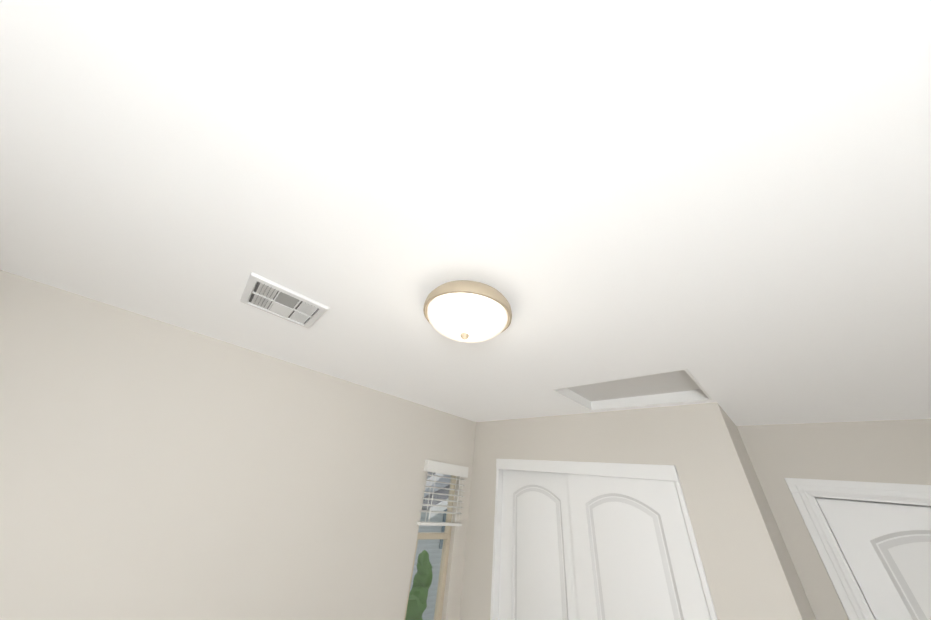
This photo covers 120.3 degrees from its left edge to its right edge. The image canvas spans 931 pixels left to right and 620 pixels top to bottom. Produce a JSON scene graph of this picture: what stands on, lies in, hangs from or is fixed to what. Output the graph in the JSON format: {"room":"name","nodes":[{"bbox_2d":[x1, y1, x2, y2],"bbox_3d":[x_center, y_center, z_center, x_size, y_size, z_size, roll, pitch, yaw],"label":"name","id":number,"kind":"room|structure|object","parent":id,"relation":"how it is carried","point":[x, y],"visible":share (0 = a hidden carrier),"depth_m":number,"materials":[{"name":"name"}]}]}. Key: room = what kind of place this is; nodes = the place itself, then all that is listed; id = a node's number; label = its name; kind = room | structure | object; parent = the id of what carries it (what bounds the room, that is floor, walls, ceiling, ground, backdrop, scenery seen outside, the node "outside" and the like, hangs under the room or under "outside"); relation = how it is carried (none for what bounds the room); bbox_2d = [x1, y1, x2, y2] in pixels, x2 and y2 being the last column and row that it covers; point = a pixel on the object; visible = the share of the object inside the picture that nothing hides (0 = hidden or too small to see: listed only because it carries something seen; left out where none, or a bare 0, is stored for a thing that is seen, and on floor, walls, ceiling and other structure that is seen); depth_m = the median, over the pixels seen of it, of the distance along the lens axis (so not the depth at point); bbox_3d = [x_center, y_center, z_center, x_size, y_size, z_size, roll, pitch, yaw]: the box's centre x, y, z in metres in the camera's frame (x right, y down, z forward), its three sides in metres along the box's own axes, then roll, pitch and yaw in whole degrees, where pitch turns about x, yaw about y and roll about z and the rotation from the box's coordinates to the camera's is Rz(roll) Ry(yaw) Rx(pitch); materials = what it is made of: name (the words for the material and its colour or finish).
{"room":"bedroom","nodes":[
{"label":"bedroom","id":0,"kind":"room"},
{"bbox_2d":[0,270,475,619],"bbox_3d":[-1.028,1.681,1.633,4.050,2.440,0.120,32,-40,-32],"label":"wall","id":1,"kind":"structure","parent":0,"point":[152,469],"depth_m":1.46,"materials":[{"name":"paint"}]},
{"bbox_2d":[404,472,456,619],"bbox_3d":[-0.303,2.000,2.263,0.399,1.113,0.067,32,-40,-32],"label":"window","id":2,"kind":"structure","parent":1,"relation":"in","point":[445,535],"depth_m":2.26,"materials":[{"name":"beige plastic"}]},
{"bbox_2d":[417,460,468,526],"bbox_3d":[-0.190,1.661,2.395,0.501,0.496,0.059,32,-40,-32],"label":"window blinds","id":3,"kind":"object","parent":2,"relation":"attached to","point":[444,468],"visible":1,"depth_m":2.40,"materials":[{"name":"white plastic"}]},
{"bbox_2d":[0,0,930,425],"bbox_3d":[0.514,0.218,1.414,4.720,0.100,3.490,32,-40,-32],"label":"ceiling","id":4,"kind":"structure","parent":0,"point":[726,204],"depth_m":0.64,"materials":[{"name":"paint"}]},
{"bbox_2d":[240,272,329,328],"bbox_3d":[-0.830,-0.023,1.221,0.312,0.012,0.312,32,-40,-32],"label":"ceiling vent","id":5,"kind":"object","parent":4,"relation":"in","point":[274,299],"visible":1,"depth_m":1.20,"materials":[{"name":"white metal"}]},
{"bbox_2d":[423,280,511,342],"bbox_3d":[0.004,0.038,1.004,0.336,0.160,0.336,32,-40,-32],"label":"ceiling light","id":6,"kind":"object","parent":4,"relation":"attached to","point":[466,311],"visible":1,"depth_m":0.91,"materials":[{"name":"brass"},{"name":"glass"}]},
{"bbox_2d":[552,369,712,410],"bbox_3d":[1.040,0.505,1.726,0.573,0.082,0.743,32,-40,-32],"label":"attic hatch","id":7,"kind":"object","parent":4,"relation":"attached to","point":[678,386],"visible":0.58,"depth_m":1.78,"materials":[{"name":"white paint"}]},
{"bbox_2d":[459,402,804,619],"bbox_3d":[0.682,2.366,1.405,0.120,3.440,2.072,32,-40,-32],"label":"wall","id":8,"kind":"structure","parent":0,"point":[747,577],"depth_m":1.67,"materials":[{"name":"paint"}]},
{"bbox_2d":[498,469,578,619],"bbox_3d":[0.500,2.228,1.789,0.039,2.030,0.705,32,-40,-32],"label":"closet door","id":9,"kind":"structure","parent":8,"relation":"in","point":[537,575],"depth_m":2.04,"materials":[{"name":"white wood"}]},
{"bbox_2d":[490,459,717,619],"bbox_3d":[0.720,2.089,1.571,0.136,2.090,1.435,32,-40,-32],"label":"trim","id":10,"kind":"structure","parent":8,"relation":"attached to","point":[649,472],"depth_m":1.99,"materials":[{"name":"white wood"}]},
{"bbox_2d":[567,474,710,619],"bbox_3d":[0.935,1.985,1.329,0.039,2.030,0.705,32,-40,-32],"label":"closet door","id":11,"kind":"structure","parent":8,"relation":"in","point":[634,557],"depth_m":1.63,"materials":[{"name":"white wood"}]},
{"bbox_2d":[722,409,815,619],"bbox_3d":[1.651,1.778,1.226,0.553,2.440,0.120,32,-40,-32],"label":"wall","id":12,"kind":"structure","parent":0,"point":[803,601],"depth_m":1.52,"materials":[{"name":"paint"}]},
{"bbox_2d":[677,419,930,619],"bbox_3d":[1.570,2.472,1.384,0.120,3.440,3.490,32,-40,-32],"label":"wall","id":13,"kind":"structure","parent":0,"point":[893,451],"depth_m":1.61,"materials":[{"name":"paint"}]},
{"bbox_2d":[784,478,930,619],"bbox_3d":[2.323,1.839,0.884,0.143,2.118,0.954,32,-40,-32],"label":"door frame","id":14,"kind":"structure","parent":13,"relation":"attached to","point":[806,493],"depth_m":1.50,"materials":[{"name":"white wood"}]},
{"bbox_2d":[816,499,930,619],"bbox_3d":[2.288,1.857,0.838,0.102,2.006,0.762,32,-40,-32],"label":"door","id":15,"kind":"structure","parent":13,"relation":"in","point":[886,549],"depth_m":1.41,"materials":[{"name":"white wood"}]},
{"label":"outside","id":16,"kind":"structure","parent":0,"visible":0},
{"bbox_3d":[-7.812,16.619,18.081,55.000,0.200,39.400,32,-40,-32],"label":"ground","id":17,"kind":"structure","parent":16,"visible":0},
{"bbox_2d":[405,550,432,619],"bbox_3d":[-1.509,9.002,7.958,0.976,2.873,0.927,32,-40,-32],"label":"bush","id":18,"kind":"object","parent":17,"relation":"on","point":[418,585],"depth_m":8.13,"materials":[{"name":"green plant"}]},
{"bbox_2d":[409,472,450,619],"bbox_3d":[-3.802,10.932,13.916,8.220,5.620,10.660,32,-40,-32],"label":"house","id":19,"kind":"structure","parent":17,"relation":"on","point":[428,545],"depth_m":10.89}
]}

